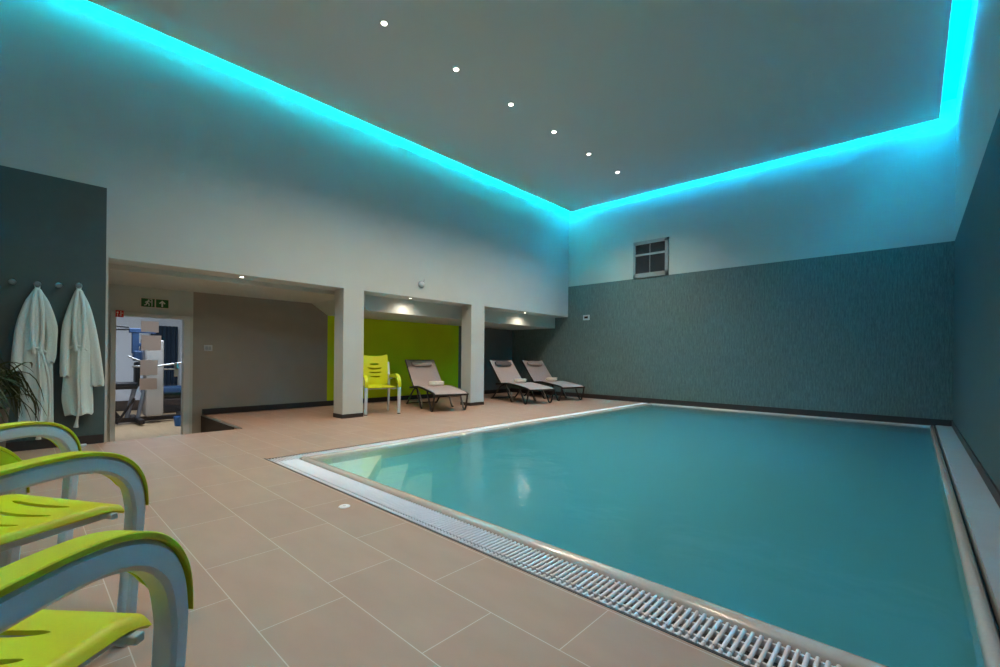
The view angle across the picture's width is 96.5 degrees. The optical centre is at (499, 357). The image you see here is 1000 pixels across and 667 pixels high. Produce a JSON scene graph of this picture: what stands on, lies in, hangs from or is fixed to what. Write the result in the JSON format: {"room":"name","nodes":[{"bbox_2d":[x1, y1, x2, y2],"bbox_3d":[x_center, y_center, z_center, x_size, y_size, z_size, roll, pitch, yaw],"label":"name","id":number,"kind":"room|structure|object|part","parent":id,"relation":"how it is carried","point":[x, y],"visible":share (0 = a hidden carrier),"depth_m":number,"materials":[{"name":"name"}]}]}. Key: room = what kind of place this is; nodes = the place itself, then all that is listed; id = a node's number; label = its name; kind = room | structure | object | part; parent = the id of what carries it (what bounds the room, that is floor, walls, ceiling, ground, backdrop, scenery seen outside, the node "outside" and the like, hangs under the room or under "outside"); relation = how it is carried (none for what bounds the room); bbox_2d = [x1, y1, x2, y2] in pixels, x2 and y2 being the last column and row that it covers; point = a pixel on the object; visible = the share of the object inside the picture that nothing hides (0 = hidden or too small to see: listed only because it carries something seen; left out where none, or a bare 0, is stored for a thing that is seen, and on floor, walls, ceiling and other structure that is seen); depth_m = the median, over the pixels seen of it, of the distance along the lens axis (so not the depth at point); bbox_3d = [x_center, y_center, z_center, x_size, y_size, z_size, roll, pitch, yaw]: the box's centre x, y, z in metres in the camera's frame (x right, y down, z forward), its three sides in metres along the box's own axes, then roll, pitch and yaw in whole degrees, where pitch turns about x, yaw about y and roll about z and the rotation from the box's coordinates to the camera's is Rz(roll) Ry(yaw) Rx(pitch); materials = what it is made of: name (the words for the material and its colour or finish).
{"room":"spa","nodes":[
{"label":"spa","id":0,"kind":"room"},
{"bbox_2d":[115,410,180,440],"bbox_3d":[-6.343,1.232,8.250,4.700,0.100,8.500,1,0,43],"label":"floor","id":1,"kind":"structure","parent":0,"point":[153,428],"depth_m":7.38,"materials":[{"name":"beige tile"}]},
{"bbox_2d":[115,325,180,424],"bbox_3d":[-6.423,0.292,8.152,1.000,1.757,1.606,1,0,43],"label":"multi gym","id":2,"kind":"object","parent":1,"relation":"on","point":[151,401],"visible":0.65,"depth_m":8.01,"materials":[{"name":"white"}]},
{"bbox_3d":[-6.459,-0.294,8.107,0.100,0.450,0.430,1,0,43],"label":"arm","id":3,"kind":"part","parent":2,"relation":"part of","materials":[{"name":"blue metal"}]},
{"bbox_3d":[-6.413,1.111,8.173,1.000,0.080,1.550,1,0,43],"label":"frame","id":4,"kind":"part","parent":2,"relation":"part of","materials":[{"name":"black metal"}]},
{"bbox_2d":[141,385,180,412],"bbox_3d":[-7.097,0.884,9.565,0.400,0.540,0.900,1,0,43],"label":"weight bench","id":5,"kind":"object","parent":1,"relation":"on","point":[171,394],"visible":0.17,"depth_m":9.47,"materials":[{"name":"blue"}]},
{"bbox_2d":[174,415,180,425],"bbox_3d":[-5.596,1.105,7.804,0.180,0.170,0.180,1,0,43],"label":"bucket","id":6,"kind":"object","parent":1,"relation":"on","point":[177,419],"visible":0.63,"depth_m":7.73,"materials":[{"name":"blue plastic"}]},
{"bbox_2d":[115,316,181,400],"bbox_3d":[-8.125,-0.202,9.915,0.200,2.930,8.500,1,0,43],"label":"wall","id":7,"kind":"structure","parent":0,"point":[124,370],"depth_m":9.77,"materials":[{"name":"white paint"}]},
{"bbox_2d":[115,400,139,410],"bbox_3d":[-8.058,1.053,9.840,0.020,0.220,8.500,1,0,43],"label":"baseboard","id":8,"kind":"structure","parent":7,"relation":"attached to","point":[119,405],"depth_m":9.70,"materials":[{"name":"grey"}]},
{"bbox_2d":[151,326,177,385],"bbox_3d":[-7.599,0.168,10.105,0.070,1.760,0.500,1,0,43],"label":"curtain","id":9,"kind":"object","parent":7,"relation":"hanging from","point":[169,334],"visible":0.44,"depth_m":10.17,"materials":[{"name":"blue fabric"}]},
{"bbox_2d":[201,416,233,432],"bbox_3d":[-3.976,1.044,6.255,1.479,0.326,0.012,1,0,43],"label":"wall","id":10,"kind":"structure","parent":0,"point":[207,425],"depth_m":6.38,"materials":[{"name":"grey tile"}]},
{"bbox_2d":[201,415,240,428],"bbox_3d":[-3.869,0.881,6.163,1.760,0.014,0.028,1,0,43],"label":"trim","id":11,"kind":"structure","parent":10,"relation":"attached to","point":[234,426],"depth_m":6.05,"materials":[{"name":"silver metal"}]},
{"bbox_2d":[0,0,568,441],"bbox_3d":[-2.441,-1.221,6.636,0.380,5.090,11.600,1,0,43],"label":"wall","id":12,"kind":"structure","parent":0,"point":[207,164],"depth_m":5.56,"materials":[{"name":"white paint"}]},
{"bbox_2d":[0,165,106,442],"bbox_3d":[-5.157,-0.446,3.425,0.012,2.620,3.210,1,0,43],"label":"wall panel","id":13,"kind":"object","parent":12,"relation":"attached to","point":[53,229],"visible":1,"depth_m":4.32,"materials":[{"name":"paint"}]},
{"bbox_2d":[8,279,15,284],"bbox_3d":[-4.478,-0.693,4.101,0.062,0.052,0.052,1,0,43],"label":"wall hook","id":14,"kind":"object","parent":13,"relation":"attached to","point":[10,281],"visible":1,"depth_m":4.08,"materials":[{"name":"silver metal"}]},
{"bbox_2d":[10,285,57,439],"bbox_3d":[-4.342,0.025,4.167,0.170,1.482,0.307,1,0,43],"label":"bathrobe","id":15,"kind":"object","parent":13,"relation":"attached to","point":[36,327],"visible":0.95,"depth_m":4.14,"materials":[{"name":"white fabric"}]},
{"bbox_2d":[34,281,40,286],"bbox_3d":[-4.369,-0.692,4.218,0.062,0.052,0.052,1,0,43],"label":"wall hook","id":16,"kind":"object","parent":13,"relation":"attached to","point":[36,283],"visible":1,"depth_m":4.20,"materials":[{"name":"silver metal"}]},
{"bbox_2d":[55,283,61,287],"bbox_3d":[-4.272,-0.696,4.322,0.062,0.052,0.052,1,0,43],"label":"wall hook","id":17,"kind":"object","parent":13,"relation":"attached to","point":[58,285],"visible":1,"depth_m":4.30,"materials":[{"name":"silver metal"}]},
{"bbox_2d":[75,283,81,287],"bbox_3d":[-4.176,-0.710,4.426,0.062,0.052,0.052,1,0,43],"label":"wall hook","id":18,"kind":"object","parent":13,"relation":"attached to","point":[78,285],"visible":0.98,"depth_m":4.40,"materials":[{"name":"silver metal"}]},
{"bbox_2d":[59,287,103,427],"bbox_3d":[-4.119,-0.027,4.408,0.168,1.421,0.324,1,0,43],"label":"bathrobe","id":19,"kind":"object","parent":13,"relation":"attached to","point":[81,368],"visible":1,"depth_m":4.35,"materials":[{"name":"white fabric"}]},
{"bbox_2d":[5,434,102,451],"bbox_3d":[-5.165,0.820,3.413,0.012,0.090,3.200,1,0,43],"label":"baseboard","id":20,"kind":"structure","parent":12,"relation":"attached to","point":[98,438],"depth_m":4.25,"materials":[{"name":"grey tile"}]},
{"bbox_2d":[333,288,363,418],"bbox_3d":[-2.280,-0.059,6.741,0.280,1.910,0.342,1,0,43],"label":"column","id":21,"kind":"structure","parent":12,"relation":"attached to","point":[349,303],"depth_m":6.63,"materials":[{"name":"white paint"}]},
{"bbox_3d":[-2.290,0.865,6.741,0.280,0.060,0.342,1,0,43],"label":"skirting","id":22,"kind":"part","parent":21,"relation":"part of","materials":[{"name":"grey"}]},
{"bbox_2d":[418,279,424,287],"bbox_3d":[-1.312,-1.254,7.526,0.065,0.164,0.124,1,0,43],"label":"sensor","id":23,"kind":"object","parent":12,"relation":"attached to","point":[420,283],"visible":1,"depth_m":7.50,"materials":[{"name":"grey plastic"}]},
{"bbox_2d":[460,305,484,405],"bbox_3d":[-0.526,-0.041,8.633,0.280,1.910,0.362,1,0,43],"label":"column","id":24,"kind":"structure","parent":12,"relation":"attached to","point":[472,338],"depth_m":8.52,"materials":[{"name":"white paint"}]},
{"bbox_3d":[-0.536,0.884,8.633,0.280,0.060,0.362,1,0,43],"label":"skirting","id":25,"kind":"part","parent":24,"relation":"part of","materials":[{"name":"grey"}]},
{"bbox_2d":[107,284,511,441],"bbox_3d":[-2.879,0.104,8.665,0.200,2.430,9.200,1,0,43],"label":"wall","id":26,"kind":"structure","parent":0,"point":[264,351],"depth_m":7.53,"materials":[{"name":"paint"}]},
{"bbox_2d":[109,311,189,441],"bbox_3d":[-4.945,0.292,6.330,0.147,1.810,0.890,1,0,43],"label":"door","id":27,"kind":"structure","parent":26,"relation":"in","point":[148,342],"depth_m":6.35,"materials":[{"name":"grey plastic"}]},
{"bbox_2d":[115,310,123,316],"bbox_3d":[-5.143,-0.590,6.035,0.042,0.090,0.084,1,0,43],"label":"fire sign","id":28,"kind":"object","parent":27,"relation":"attached to","point":[118,313],"visible":1,"depth_m":6.02,"materials":[{"name":"red"}]},
{"bbox_3d":[-4.772,0.179,6.478,0.097,0.200,0.190,1,0,43],"label":"handle","id":29,"kind":"part","parent":27,"relation":"part of","materials":[{"name":"silver metal"}]},
{"bbox_2d":[140,297,168,308],"bbox_3d":[-4.888,-0.768,6.329,0.014,0.132,0.330,1,0,43],"label":"exit sign","id":30,"kind":"object","parent":26,"relation":"attached to","point":[144,302],"visible":1,"depth_m":6.32,"materials":[{"name":"green plastic"}]},
{"bbox_3d":[-4.943,-0.768,6.271,0.012,0.116,0.150,1,0,43],"label":"panel","id":31,"kind":"part","parent":30,"relation":"part of","materials":[{"name":"green plastic"}]},
{"bbox_3d":[-4.833,-0.767,6.390,0.012,0.116,0.145,1,0,43],"label":"panel","id":32,"kind":"part","parent":30,"relation":"part of","materials":[{"name":"green plastic"}]},
{"bbox_2d":[204,345,211,350],"bbox_3d":[-4.448,-0.143,6.808,0.018,0.090,0.110,1,0,43],"label":"light switch","id":33,"kind":"object","parent":26,"relation":"attached to","point":[206,347],"visible":1,"depth_m":6.80,"materials":[{"name":"grey plastic"}]},
{"bbox_2d":[202,389,511,414],"bbox_3d":[-2.101,0.852,9.358,0.012,0.090,7.086,1,0,43],"label":"baseboard","id":34,"kind":"structure","parent":26,"relation":"attached to","point":[393,398],"depth_m":7.77,"materials":[{"name":"grey"}]},
{"bbox_2d":[108,263,554,329],"bbox_3d":[-2.135,-0.981,8.279,1.400,0.445,8.770,1,0,43],"label":"ceiling","id":35,"kind":"structure","parent":0,"point":[375,307],"depth_m":7.22,"materials":[{"name":"white paint"}]},
{"bbox_2d":[0,392,743,666],"bbox_3d":[-0.582,0.974,4.892,8.313,0.120,11.600,1,0,43],"label":"floor","id":36,"kind":"structure","parent":0,"point":[283,575],"depth_m":1.91,"materials":[{"name":"tile"}]},
{"bbox_2d":[0,357,46,447],"bbox_3d":[-3.651,0.415,3.131,0.773,0.931,0.722,1,0,-6],"label":"potted plant","id":37,"kind":"object","parent":36,"relation":"on","point":[14,389],"visible":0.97,"depth_m":3.19,"materials":[{"name":"green plant"}]},
{"bbox_3d":[-3.656,0.621,3.095,0.350,0.520,0.350,1,0,43],"label":"pot","id":38,"kind":"part","parent":37,"relation":"part of","materials":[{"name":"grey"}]},
{"bbox_2d":[0,421,81,543],"bbox_3d":[-2.221,0.421,1.754,0.579,0.955,0.621,1,0,7],"label":"armchair","id":39,"kind":"object","parent":36,"relation":"on","point":[64,438],"visible":0.34,"depth_m":1.94,"materials":[{"name":"plastic"}]},
{"bbox_2d":[0,446,148,647],"bbox_3d":[-1.499,0.428,1.221,0.579,0.955,0.621,1,0,13],"label":"armchair","id":40,"kind":"object","parent":36,"relation":"on","point":[24,519],"visible":0.95,"depth_m":1.35,"materials":[{"name":"plastic"}]},
{"bbox_3d":[-1.496,0.496,1.237,0.490,0.030,0.470,1,0,13],"label":"seat frame","id":41,"kind":"part","parent":40,"relation":"part of","materials":[{"name":"grey plastic"}]},
{"bbox_3d":[-1.489,0.479,1.266,0.461,0.043,0.471,1,0,13],"label":"seat","id":42,"kind":"part","parent":40,"relation":"part of","materials":[{"name":"plastic"}]},
{"bbox_2d":[0,530,193,666],"bbox_3d":[-0.900,0.435,0.573,0.579,0.955,0.621,1,0,3],"label":"armchair","id":43,"kind":"object","parent":36,"relation":"on","point":[31,635],"visible":1,"depth_m":0.74,"materials":[{"name":"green plastic"}]},
{"bbox_3d":[-0.900,0.502,0.590,0.490,0.030,0.470,1,0,3],"label":"seat frame","id":44,"kind":"part","parent":43,"relation":"part of","materials":[{"name":"grey plastic"}]},
{"bbox_3d":[-0.898,0.486,0.619,0.461,0.043,0.471,1,0,3],"label":"seat","id":45,"kind":"part","parent":43,"relation":"part of","materials":[{"name":"plastic"}]},
{"bbox_2d":[339,504,349,508],"bbox_3d":[-0.949,0.906,2.724,0.068,0.008,0.068,1,0,43],"label":"inlet","id":46,"kind":"object","parent":36,"relation":"on","point":[342,506],"visible":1,"depth_m":2.71,"materials":[{"name":"white plastic"}]},
{"bbox_2d":[363,355,400,415],"bbox_3d":[-1.984,0.423,7.274,0.579,0.955,0.621,1,0,-30],"label":"armchair","id":47,"kind":"object","parent":36,"relation":"on","point":[369,382],"visible":0.91,"depth_m":7.44,"materials":[{"name":"plastic"}]},
{"bbox_3d":[-2.103,0.201,7.483,0.454,0.513,0.136,1,0,-30],"label":"backrest","id":48,"kind":"part","parent":47,"relation":"part of","materials":[{"name":"plastic"}]},
{"bbox_3d":[-1.961,0.474,7.234,0.461,0.043,0.471,1,0,-30],"label":"seat","id":49,"kind":"part","parent":47,"relation":"part of","materials":[{"name":"plastic"}]},
{"bbox_3d":[-1.976,0.491,7.259,0.490,0.030,0.470,1,0,-30],"label":"seat frame","id":50,"kind":"part","parent":47,"relation":"part of","materials":[{"name":"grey plastic"}]},
{"bbox_3d":[-1.898,0.490,7.595,0.034,0.824,0.083,1,0,-30],"label":"leg","id":51,"kind":"part","parent":47,"relation":"part of","materials":[{"name":"grey plastic"}]},
{"bbox_2d":[405,360,468,411],"bbox_3d":[-1.208,0.479,8.194,0.628,0.860,1.666,1,0,-29],"label":"sun lounger","id":52,"kind":"object","parent":36,"relation":"on","point":[421,372],"visible":0.94,"depth_m":8.46,"materials":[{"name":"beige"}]},
{"bbox_2d":[411,360,431,365],"bbox_3d":[-1.543,0.118,8.802,0.410,0.118,0.122,1,0,-29],"label":"pillow","id":53,"kind":"object","parent":52,"relation":"on","point":[413,362],"depth_m":8.78,"materials":[{"name":"grey fabric"}]},
{"bbox_3d":[-1.475,0.305,8.675,0.602,0.519,0.563,1,0,-29],"label":"backrest frame","id":54,"kind":"part","parent":52,"relation":"part of","materials":[{"name":"black"}]},
{"bbox_3d":[-1.164,0.741,7.496,0.026,0.332,0.366,1,0,-29],"label":"leg","id":55,"kind":"part","parent":52,"relation":"part of","materials":[{"name":"black metal"}]},
{"bbox_2d":[428,381,443,385],"bbox_3d":[-1.190,0.487,8.327,0.300,0.089,0.112,1,0,-33],"label":"rolled towel","id":56,"kind":"object","parent":52,"relation":"on","point":[431,383],"visible":1,"depth_m":8.28,"materials":[{"name":"white fabric"}]},
{"bbox_3d":[-1.125,0.578,8.044,0.628,0.124,1.322,1,0,-29],"label":"frame","id":57,"kind":"part","parent":52,"relation":"part of","materials":[{"name":"black"}]},
{"bbox_3d":[-0.640,0.747,7.789,0.026,0.332,0.366,1,0,-29],"label":"leg","id":58,"kind":"part","parent":52,"relation":"part of","materials":[{"name":"black metal"}]},
{"bbox_2d":[264,458,750,666],"bbox_3d":[-0.393,0.930,2.391,4.638,0.032,0.012,1,0,43],"label":"trim","id":59,"kind":"structure","parent":36,"relation":"in","point":[517,567],"depth_m":1.80,"materials":[{"name":"grey metal"}]},
{"bbox_2d":[489,360,554,403],"bbox_3d":[0.419,0.496,9.544,0.628,0.860,1.666,1,0,-30],"label":"sun lounger","id":60,"kind":"object","parent":36,"relation":"on","point":[505,371],"visible":0.94,"depth_m":9.80,"materials":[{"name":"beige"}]},
{"bbox_3d":[0.144,0.323,10.021,0.602,0.519,0.563,1,0,-30],"label":"backrest frame","id":61,"kind":"part","parent":60,"relation":"part of","materials":[{"name":"beige"}]},
{"bbox_2d":[495,361,511,365],"bbox_3d":[0.073,0.135,10.146,0.410,0.118,0.122,1,0,-30],"label":"pillow","id":62,"kind":"object","parent":60,"relation":"on","point":[497,363],"depth_m":10.11,"materials":[{"name":"grey fabric"}]},
{"bbox_2d":[514,379,525,382],"bbox_3d":[0.434,0.504,9.678,0.300,0.089,0.112,1,0,-34],"label":"rolled towel","id":63,"kind":"object","parent":60,"relation":"on","point":[515,380],"visible":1,"depth_m":9.62,"materials":[{"name":"white fabric"}]},
{"bbox_3d":[0.475,0.759,8.848,0.026,0.332,0.366,1,0,-30],"label":"leg","id":64,"kind":"part","parent":60,"relation":"part of","materials":[{"name":"black metal"}]},
{"bbox_3d":[0.505,0.596,9.396,0.628,0.124,1.322,1,0,-30],"label":"frame","id":65,"kind":"part","parent":60,"relation":"part of","materials":[{"name":"black"}]},
{"bbox_3d":[0.994,0.764,9.149,0.026,0.332,0.366,1,0,-30],"label":"leg","id":66,"kind":"part","parent":60,"relation":"part of","materials":[{"name":"black metal"}]},
{"bbox_2d":[522,360,584,400],"bbox_3d":[1.188,0.505,10.323,0.628,0.860,1.666,1,0,-29],"label":"sun lounger","id":67,"kind":"object","parent":36,"relation":"on","point":[537,370],"visible":0.93,"depth_m":10.62,"materials":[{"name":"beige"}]},
{"bbox_3d":[0.921,0.331,10.805,0.602,0.519,0.563,1,0,-29],"label":"backrest frame","id":68,"kind":"part","parent":67,"relation":"part of","materials":[{"name":"beige"}]},
{"bbox_2d":[527,361,541,365],"bbox_3d":[0.852,0.143,10.931,0.410,0.118,0.122,1,0,-29],"label":"pillow","id":69,"kind":"object","parent":67,"relation":"on","point":[529,363],"depth_m":10.89,"materials":[{"name":"grey fabric"}]},
{"bbox_2d":[546,377,556,380],"bbox_3d":[1.205,0.513,10.457,0.300,0.089,0.112,1,0,-33],"label":"rolled towel","id":70,"kind":"object","parent":67,"relation":"on","point":[549,378],"visible":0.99,"depth_m":10.42,"materials":[{"name":"white fabric"}]},
{"bbox_3d":[1.231,0.767,9.626,0.026,0.332,0.366,1,0,-29],"label":"leg","id":71,"kind":"part","parent":67,"relation":"part of","materials":[{"name":"black metal"}]},
{"bbox_3d":[1.271,0.604,10.173,0.628,0.124,1.322,1,0,-29],"label":"frame","id":72,"kind":"part","parent":67,"relation":"part of","materials":[{"name":"black"}]},
{"bbox_3d":[1.755,0.772,9.918,0.026,0.332,0.366,1,0,-29],"label":"leg","id":73,"kind":"part","parent":67,"relation":"part of","materials":[{"name":"black metal"}]},
{"bbox_2d":[268,403,999,666],"bbox_3d":[2.151,1.662,5.141,4.633,1.462,7.490,1,0,43],"label":"swimming pool","id":74,"kind":"object","parent":36,"relation":"in","point":[843,542],"depth_m":5.39,"materials":[{"name":"teal liquid"}]},
{"bbox_3d":[0.534,0.941,6.639,0.159,0.029,7.480,1,0,43],"label":"overflow grate","id":75,"kind":"part","parent":74,"relation":"part of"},
{"bbox_3d":[-0.310,0.932,2.469,4.245,0.029,0.197,1,0,43],"label":"overflow grate","id":76,"kind":"part","parent":74,"relation":"part of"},
{"bbox_2d":[86,0,951,211],"bbox_3d":[0.119,-3.454,4.287,6.193,0.030,11.260,1,0,43],"label":"ceiling","id":77,"kind":"structure","parent":0,"point":[660,94],"depth_m":5.34,"materials":[{"name":"white paint"}]},
{"bbox_2d":[380,20,387,25],"bbox_3d":[-1.197,-3.460,4.613,0.073,0.026,0.073,1,0,43],"label":"recessed light","id":78,"kind":"object","parent":77,"relation":"in","point":[384,23],"visible":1,"depth_m":4.61,"materials":[{"name":"silver metal"}]},
{"bbox_2d":[942,0,971,101],"bbox_3d":[0.097,-3.789,4.311,7.003,0.100,12.000,1,0,43],"label":"cove","id":79,"kind":"object","parent":77,"relation":"attached to","point":[960,12],"depth_m":5.29,"materials":[{"name":"blue"}]},
{"bbox_2d":[512,98,955,429],"bbox_3d":[3.453,-1.323,9.220,8.713,4.760,0.200,1,0,43],"label":"wall","id":80,"kind":"structure","parent":0,"point":[867,332],"depth_m":7.72,"materials":[{"name":"grey paper"}]},
{"bbox_2d":[583,315,589,319],"bbox_3d":[2.009,-0.928,10.398,0.170,0.120,0.028,1,0,43],"label":"thermostat","id":81,"kind":"object","parent":80,"relation":"attached to","point":[585,317],"visible":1,"depth_m":10.38,"materials":[{"name":"grey plastic"}]},
{"bbox_2d":[633,237,668,278],"bbox_3d":[3.151,-2.076,9.350,0.760,0.770,0.030,1,0,43],"label":"window","id":82,"kind":"structure","parent":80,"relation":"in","point":[650,257],"depth_m":9.34,"materials":[{"name":"grey"}]},
{"bbox_2d":[511,388,952,425],"bbox_3d":[3.356,0.906,9.141,8.313,0.100,0.014,1,0,43],"label":"baseboard","id":83,"kind":"structure","parent":80,"relation":"attached to","point":[925,421],"depth_m":7.84,"materials":[{"name":"grey"}]},
{"bbox_2d":[652,403,932,425],"bbox_3d":[4.679,0.971,7.861,4.235,0.018,0.066,1,0,43],"label":"trim","id":84,"kind":"structure","parent":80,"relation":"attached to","point":[652,403],"depth_m":7.45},
{"bbox_2d":[953,0,999,490],"bbox_3d":[2.566,-1.333,1.999,0.200,4.760,11.600,1,0,43],"label":"wall","id":85,"kind":"structure","parent":0,"point":[976,365],"depth_m":3.93,"materials":[{"name":"paint"}]},
{"bbox_2d":[936,425,999,630],"bbox_3d":[3.787,0.985,3.629,0.163,0.072,7.486,1,0,43],"label":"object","id":86,"kind":"structure","parent":85,"relation":"attached to","point":[980,511],"depth_m":2.77,"materials":[{"name":"grey tile"}]},
{"bbox_2d":[952,421,999,507],"bbox_3d":[2.459,0.901,2.066,0.012,0.090,11.586,1,0,43],"label":"baseboard","id":87,"kind":"structure","parent":85,"relation":"attached to","point":[993,489],"depth_m":3.60,"materials":[{"name":"grey tile"}]}
]}

